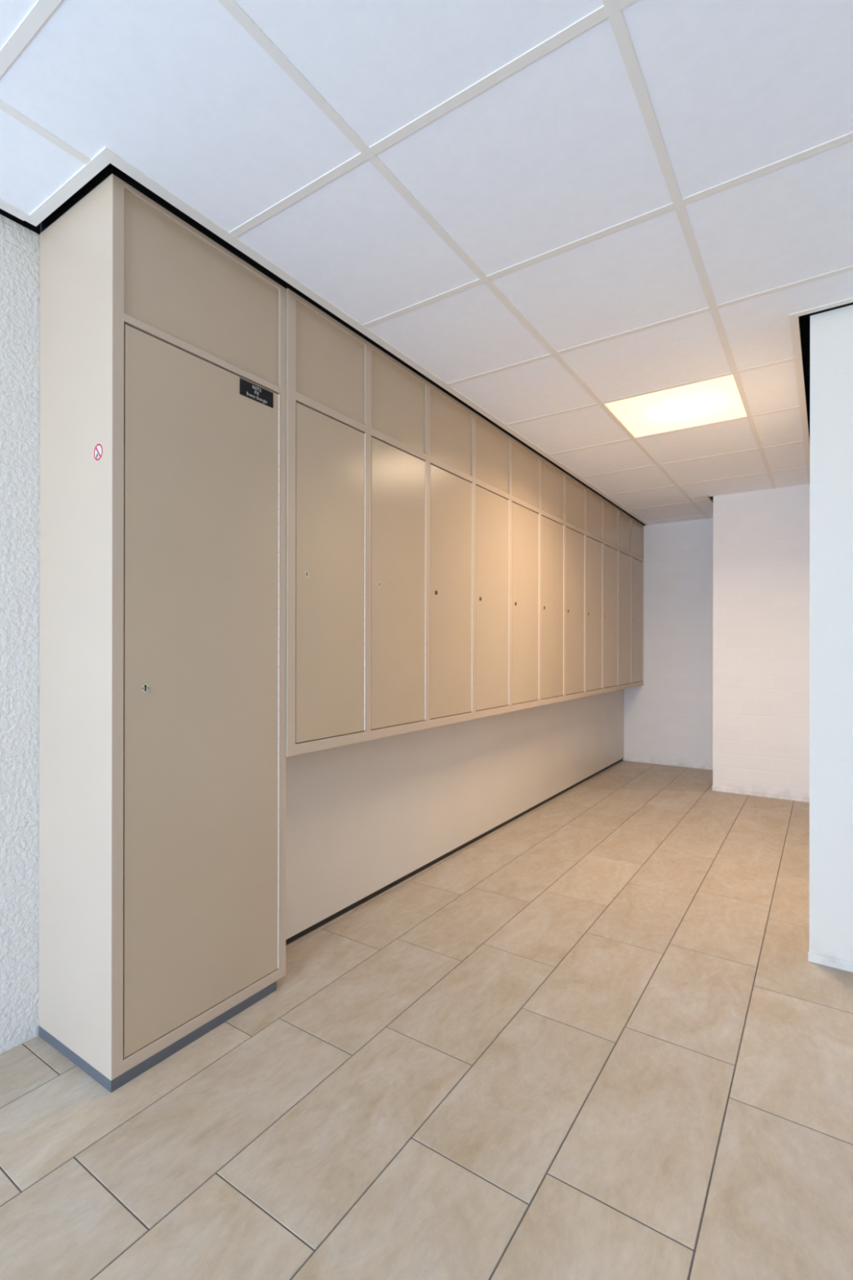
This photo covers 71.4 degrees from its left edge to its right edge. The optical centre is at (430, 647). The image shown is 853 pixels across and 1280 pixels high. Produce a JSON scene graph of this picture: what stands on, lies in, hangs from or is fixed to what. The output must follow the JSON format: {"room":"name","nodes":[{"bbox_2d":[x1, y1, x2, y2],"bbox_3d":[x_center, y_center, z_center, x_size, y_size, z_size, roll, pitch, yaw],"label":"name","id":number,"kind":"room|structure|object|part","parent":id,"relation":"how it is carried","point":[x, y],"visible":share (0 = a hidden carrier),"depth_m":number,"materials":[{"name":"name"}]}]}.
{"room":"utility meter corridor","nodes":[
{"label":"utility meter corridor","id":0,"kind":"room"},
{"bbox_2d":[0,214,39,1053],"bbox_3d":[-0.778,-0.025,2.448,0.150,2.384,9.000,0,0,34],"label":"wall","id":1,"kind":"structure","parent":0,"point":[20,246],"depth_m":1.71,"materials":[{"name":"white paint"}]},
{"bbox_2d":[0,199,29,220],"bbox_3d":[-2.162,-1.230,0.161,0.036,0.029,3.657,0,0,34],"label":"trim","id":2,"kind":"structure","parent":1,"relation":"attached to","point":[4,206],"depth_m":1.65,"materials":[{"name":"white"}]},
{"bbox_2d":[24,146,117,226],"bbox_3d":[-0.964,-1.228,1.577,0.440,0.029,0.030,0,0,34],"label":"trim","id":3,"kind":"structure","parent":1,"relation":"attached to","point":[104,157],"depth_m":1.56,"materials":[{"name":"white metal"}]},
{"bbox_2d":[286,288,368,756],"bbox_3d":[-0.534,-0.424,2.307,0.410,1.594,0.427,0,0,34],"label":"upper cabinet","id":4,"kind":"object","parent":1,"relation":"attached to","point":[327,362],"visible":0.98,"depth_m":2.17,"materials":[{"name":"beige paint"}]},
{"bbox_3d":[-0.371,-1.043,2.210,0.014,0.319,0.372,0,0,34],"label":"panel","id":5,"kind":"part","parent":4,"relation":"part of","materials":[{"name":"beige paint"}]},
{"bbox_3d":[-0.370,-0.258,2.207,0.018,1.180,0.363,0,0,34],"label":"door","id":6,"kind":"part","parent":4,"relation":"part of","materials":[{"name":"beige paint"}]},
{"bbox_2d":[368,342,428,740],"bbox_3d":[-0.296,-0.424,2.662,0.410,1.594,0.427,0,0,34],"label":"upper cabinet","id":7,"kind":"object","parent":1,"relation":"attached to","point":[398,397],"visible":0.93,"depth_m":2.54,"materials":[{"name":"beige paint"}]},
{"bbox_3d":[-0.139,-1.042,2.557,0.014,0.319,0.391,0,0,34],"label":"panel","id":8,"kind":"part","parent":7,"relation":"part of","materials":[{"name":"beige paint"}]},
{"bbox_3d":[-0.137,-0.258,2.553,0.018,1.180,0.383,0,0,34],"label":"door","id":9,"kind":"part","parent":7,"relation":"part of","materials":[{"name":"beige paint"}]},
{"bbox_2d":[0,208,852,525],"bbox_3d":[1.045,-1.418,1.227,4.535,0.406,9.300,0,0,34],"label":"trim","id":10,"kind":"structure","parent":1,"relation":"attached to","point":[804,320],"depth_m":2.94,"materials":[{"name":"black"}]},
{"bbox_2d":[427,382,474,728],"bbox_3d":[-0.059,-0.424,3.016,0.410,1.594,0.427,0,0,34],"label":"upper cabinet","id":11,"kind":"object","parent":1,"relation":"attached to","point":[451,522],"visible":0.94,"depth_m":2.89,"materials":[{"name":"beige paint"}]},
{"bbox_3d":[0.098,-1.042,2.911,0.014,0.319,0.391,0,0,34],"label":"panel","id":12,"kind":"part","parent":11,"relation":"part of","materials":[{"name":"beige paint"}]},
{"bbox_3d":[0.100,-0.258,2.908,0.018,1.180,0.383,0,0,34],"label":"door","id":13,"kind":"part","parent":11,"relation":"part of","materials":[{"name":"beige paint"}]},
{"bbox_2d":[474,412,511,719],"bbox_3d":[0.179,-0.423,3.370,0.410,1.594,0.427,0,0,34],"label":"upper cabinet","id":14,"kind":"object","parent":1,"relation":"attached to","point":[492,446],"visible":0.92,"depth_m":3.25,"materials":[{"name":"beige paint"}]},
{"bbox_3d":[0.336,-1.042,3.265,0.014,0.319,0.391,0,0,34],"label":"panel","id":15,"kind":"part","parent":14,"relation":"part of","materials":[{"name":"beige paint"}]},
{"bbox_3d":[0.338,-0.257,3.262,0.018,1.180,0.383,0,0,34],"label":"door","id":16,"kind":"part","parent":14,"relation":"part of","materials":[{"name":"beige paint"}]},
{"bbox_2d":[510,436,540,711],"bbox_3d":[0.416,-0.423,3.725,0.410,1.594,0.427,0,0,34],"label":"upper cabinet","id":17,"kind":"object","parent":1,"relation":"attached to","point":[525,576],"visible":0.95,"depth_m":3.60,"materials":[{"name":"beige paint"}]},
{"bbox_3d":[0.574,-1.041,3.620,0.014,0.319,0.391,0,0,34],"label":"panel","id":18,"kind":"part","parent":17,"relation":"part of","materials":[{"name":"beige paint"}]},
{"bbox_3d":[0.576,-0.257,3.616,0.018,1.180,0.383,0,0,34],"label":"door","id":19,"kind":"part","parent":17,"relation":"part of","materials":[{"name":"beige paint"}]},
{"bbox_2d":[540,456,564,705],"bbox_3d":[0.654,-0.423,4.079,0.410,1.594,0.427,0,0,34],"label":"upper cabinet","id":20,"kind":"object","parent":1,"relation":"attached to","point":[552,478],"visible":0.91,"depth_m":3.96,"materials":[{"name":"beige paint"}]},
{"bbox_3d":[0.811,-1.041,3.974,0.014,0.319,0.391,0,0,34],"label":"panel","id":21,"kind":"part","parent":20,"relation":"part of","materials":[{"name":"beige paint"}]},
{"bbox_3d":[0.813,-0.257,3.971,0.018,1.180,0.383,0,0,34],"label":"door","id":22,"kind":"part","parent":20,"relation":"part of","materials":[{"name":"beige paint"}]},
{"bbox_2d":[564,472,586,700],"bbox_3d":[0.892,-0.422,4.434,0.410,1.594,0.427,0,0,34],"label":"upper cabinet","id":23,"kind":"object","parent":1,"relation":"attached to","point":[575,491],"visible":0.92,"depth_m":4.32,"materials":[{"name":"beige paint"}]},
{"bbox_3d":[1.049,-1.041,4.329,0.014,0.319,0.391,0,0,34],"label":"panel","id":24,"kind":"part","parent":23,"relation":"part of","materials":[{"name":"beige paint"}]},
{"bbox_3d":[1.051,-0.256,4.325,0.018,1.180,0.383,0,0,34],"label":"door","id":25,"kind":"part","parent":23,"relation":"part of","materials":[{"name":"beige paint"}]},
{"bbox_2d":[585,487,603,696],"bbox_3d":[1.129,-0.422,4.788,0.410,1.594,0.427,0,0,34],"label":"upper cabinet","id":26,"kind":"object","parent":1,"relation":"attached to","point":[594,502],"visible":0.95,"depth_m":4.66,"materials":[{"name":"beige paint"}]},
{"bbox_3d":[1.287,-1.040,4.683,0.014,0.319,0.391,0,0,34],"label":"panel","id":27,"kind":"part","parent":26,"relation":"part of","materials":[{"name":"beige paint"}]},
{"bbox_3d":[1.288,-0.256,4.680,0.018,1.180,0.383,0,0,34],"label":"door","id":28,"kind":"part","parent":26,"relation":"part of","materials":[{"name":"beige paint"}]},
{"bbox_2d":[603,498,618,693],"bbox_3d":[1.367,-0.422,5.142,0.410,1.594,0.427,0,0,34],"label":"upper cabinet","id":29,"kind":"object","parent":1,"relation":"attached to","point":[611,513],"visible":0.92,"depth_m":5.03,"materials":[{"name":"beige paint"}]},
{"bbox_3d":[1.524,-1.040,5.037,0.014,0.319,0.391,0,0,34],"label":"panel","id":30,"kind":"part","parent":29,"relation":"part of","materials":[{"name":"beige paint"}]},
{"bbox_3d":[1.526,-0.256,5.034,0.018,1.180,0.383,0,0,34],"label":"door","id":31,"kind":"part","parent":29,"relation":"part of","materials":[{"name":"beige paint"}]},
{"bbox_2d":[618,508,631,689],"bbox_3d":[1.605,-0.421,5.497,0.410,1.594,0.427,0,0,34],"label":"upper cabinet","id":32,"kind":"object","parent":1,"relation":"attached to","point":[624,520],"visible":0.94,"depth_m":5.39,"materials":[{"name":"beige paint"}]},
{"bbox_3d":[1.764,-0.255,5.388,0.018,1.180,0.383,0,0,34],"label":"door","id":33,"kind":"part","parent":32,"relation":"part of","materials":[{"name":"beige paint"}]},
{"bbox_3d":[1.762,-1.040,5.392,0.014,0.319,0.391,0,0,34],"label":"panel","id":34,"kind":"part","parent":32,"relation":"part of","materials":[{"name":"beige paint"}]},
{"bbox_2d":[631,517,644,687],"bbox_3d":[1.842,-0.421,5.851,0.410,1.594,0.427,0,0,34],"label":"upper cabinet","id":35,"kind":"object","parent":1,"relation":"attached to","point":[637,528],"visible":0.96,"depth_m":5.74,"materials":[{"name":"beige paint"}]},
{"bbox_3d":[2.000,-1.039,5.746,0.014,0.319,0.391,0,0,34],"label":"panel","id":36,"kind":"part","parent":35,"relation":"part of","materials":[{"name":"beige paint"}]},
{"bbox_3d":[2.001,-0.255,5.743,0.018,1.180,0.383,0,0,34],"label":"door","id":37,"kind":"part","parent":35,"relation":"part of","materials":[{"name":"beige paint"}]},
{"bbox_2d":[0,760,852,1279],"bbox_3d":[1.035,1.209,1.231,4.350,0.120,9.200,0,0,34],"label":"floor","id":38,"kind":"structure","parent":0,"point":[597,1037],"depth_m":1.53,"materials":[{"name":"beige tile"}]},
{"bbox_2d":[38,173,286,1092],"bbox_3d":[-0.821,-0.037,1.884,0.405,2.366,0.595,0,0,34],"label":"tall cabinet","id":39,"kind":"object","parent":38,"relation":"on","point":[162,557],"visible":1,"depth_m":1.68,"materials":[{"name":"beige paint"}]},
{"bbox_2d":[93,443,102,461],"bbox_3d":[-0.876,-0.514,1.564,0.048,0.048,0.001,0,0,34],"label":"sticker","id":40,"kind":"object","parent":39,"relation":"attached to","point":[98,450],"visible":1,"depth_m":1.56,"materials":[{"name":"red"}]},
{"bbox_3d":[-0.664,0.116,1.778,0.018,1.928,0.523,0,0,34],"label":"door","id":41,"kind":"part","parent":39,"relation":"part of","materials":[{"name":"beige paint"}]},
{"bbox_3d":[-0.665,-1.040,1.782,0.014,0.329,0.531,0,0,34],"label":"panel","id":42,"kind":"part","parent":39,"relation":"part of","materials":[{"name":"beige paint"}]},
{"bbox_2d":[240,377,273,408],"bbox_3d":[-0.559,-0.819,1.914,0.003,0.050,0.134,0,0,34],"label":"name plate","id":43,"kind":"object","parent":39,"relation":"attached to","point":[248,389],"visible":1,"depth_m":1.91,"materials":[{"name":"black plastic"}]},
{"bbox_2d":[40,163,643,524],"bbox_3d":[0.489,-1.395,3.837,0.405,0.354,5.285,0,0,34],"label":"trim","id":44,"kind":"structure","parent":39,"relation":"on","point":[110,169],"depth_m":1.80,"materials":[{"name":"black metal"}]},
{"bbox_2d":[0,0,852,524],"bbox_3d":[1.059,-1.221,1.218,4.200,0.018,9.000,0,0,34],"label":"ceiling","id":45,"kind":"structure","parent":0,"point":[559,211],"depth_m":1.51,"materials":[{"name":"tile"}]},
{"bbox_2d":[604,374,746,437],"bbox_3d":[1.267,-1.286,3.037,0.584,0.141,0.584,0,0,34],"label":"ceiling light","id":46,"kind":"object","parent":45,"relation":"attached to","point":[718,399],"visible":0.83,"depth_m":3.02,"materials":[{"name":"white plastic"}]},
{"bbox_2d":[285,688,624,939],"bbox_3d":[0.558,0.734,4.113,0.218,0.770,4.745,0,0,34],"label":"wall","id":47,"kind":"structure","parent":0,"point":[362,817],"depth_m":2.98,"materials":[{"name":"beige paint"}]},
{"bbox_2d":[285,758,622,945],"bbox_3d":[0.553,1.133,4.116,0.206,0.030,4.745,0,0,34],"label":"baseboard","id":48,"kind":"structure","parent":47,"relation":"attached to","point":[362,900],"depth_m":3.01,"materials":[{"name":"black"}]},
{"bbox_2d":[622,518,713,766],"bbox_3d":[2.255,-0.021,5.923,1.319,2.384,0.150,0,0,34],"label":"wall","id":49,"kind":"structure","parent":0,"point":[668,717],"depth_m":5.74,"materials":[{"name":"white paint"}]},
{"bbox_2d":[110,155,649,525],"bbox_3d":[0.692,-1.226,3.683,0.036,0.029,5.312,0,0,34],"label":"trim","id":50,"kind":"structure","parent":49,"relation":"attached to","point":[119,162],"depth_m":2.02,"materials":[{"name":"white metal"}]},
{"bbox_2d":[623,757,712,769],"bbox_3d":[2.362,1.136,5.756,0.949,0.030,0.005,0,0,34],"label":"baseboard","id":51,"kind":"structure","parent":49,"relation":"attached to","point":[624,758],"depth_m":5.78,"materials":[{"name":"white paint"}]},
{"bbox_2d":[702,494,713,507],"bbox_3d":[2.458,-1.224,5.128,0.028,0.029,0.944,0,0,34],"label":"trim","id":52,"kind":"structure","parent":49,"relation":"attached to","point":[706,496],"depth_m":4.90,"materials":[{"name":"white"}]},
{"bbox_2d":[712,484,809,796],"bbox_3d":[3.833,-0.019,4.338,3.066,2.384,1.025,0,0,34],"label":"wall","id":53,"kind":"structure","parent":0,"point":[761,666],"depth_m":4.57,"materials":[{"name":"white paint"}]},
{"bbox_2d":[711,785,809,802],"bbox_3d":[2.564,1.131,4.567,0.715,0.040,0.006,0,0,34],"label":"baseboard","id":54,"kind":"structure","parent":53,"relation":"attached to","point":[767,794],"depth_m":4.57,"materials":[{"name":"white paint"}]},
{"bbox_2d":[789,316,809,484],"bbox_3d":[2.081,-1.224,3.289,0.028,0.029,2.671,0,0,34],"label":"trim","id":55,"kind":"structure","parent":53,"relation":"attached to","point":[794,322],"depth_m":2.71,"materials":[{"name":"white metal"}]},
{"bbox_2d":[808,304,852,962],"bbox_3d":[3.106,-0.020,2.616,2.355,2.384,2.645,0,0,34],"label":"wall","id":56,"kind":"structure","parent":0,"point":[831,345],"depth_m":2.14,"materials":[{"name":"white paint"}]},
{"bbox_2d":[789,297,852,319],"bbox_3d":[2.322,-1.224,1.502,2.419,0.029,0.028,0,0,34],"label":"trim","id":57,"kind":"structure","parent":56,"relation":"attached to","point":[850,300],"depth_m":2.12,"materials":[{"name":"white metal"}]},
{"bbox_2d":[808,951,852,972],"bbox_3d":[2.365,1.134,1.516,2.358,0.034,0.006,0,0,34],"label":"baseboard","id":58,"kind":"structure","parent":56,"relation":"attached to","point":[831,962],"depth_m":2.13,"materials":[{"name":"white paint"}]}
]}

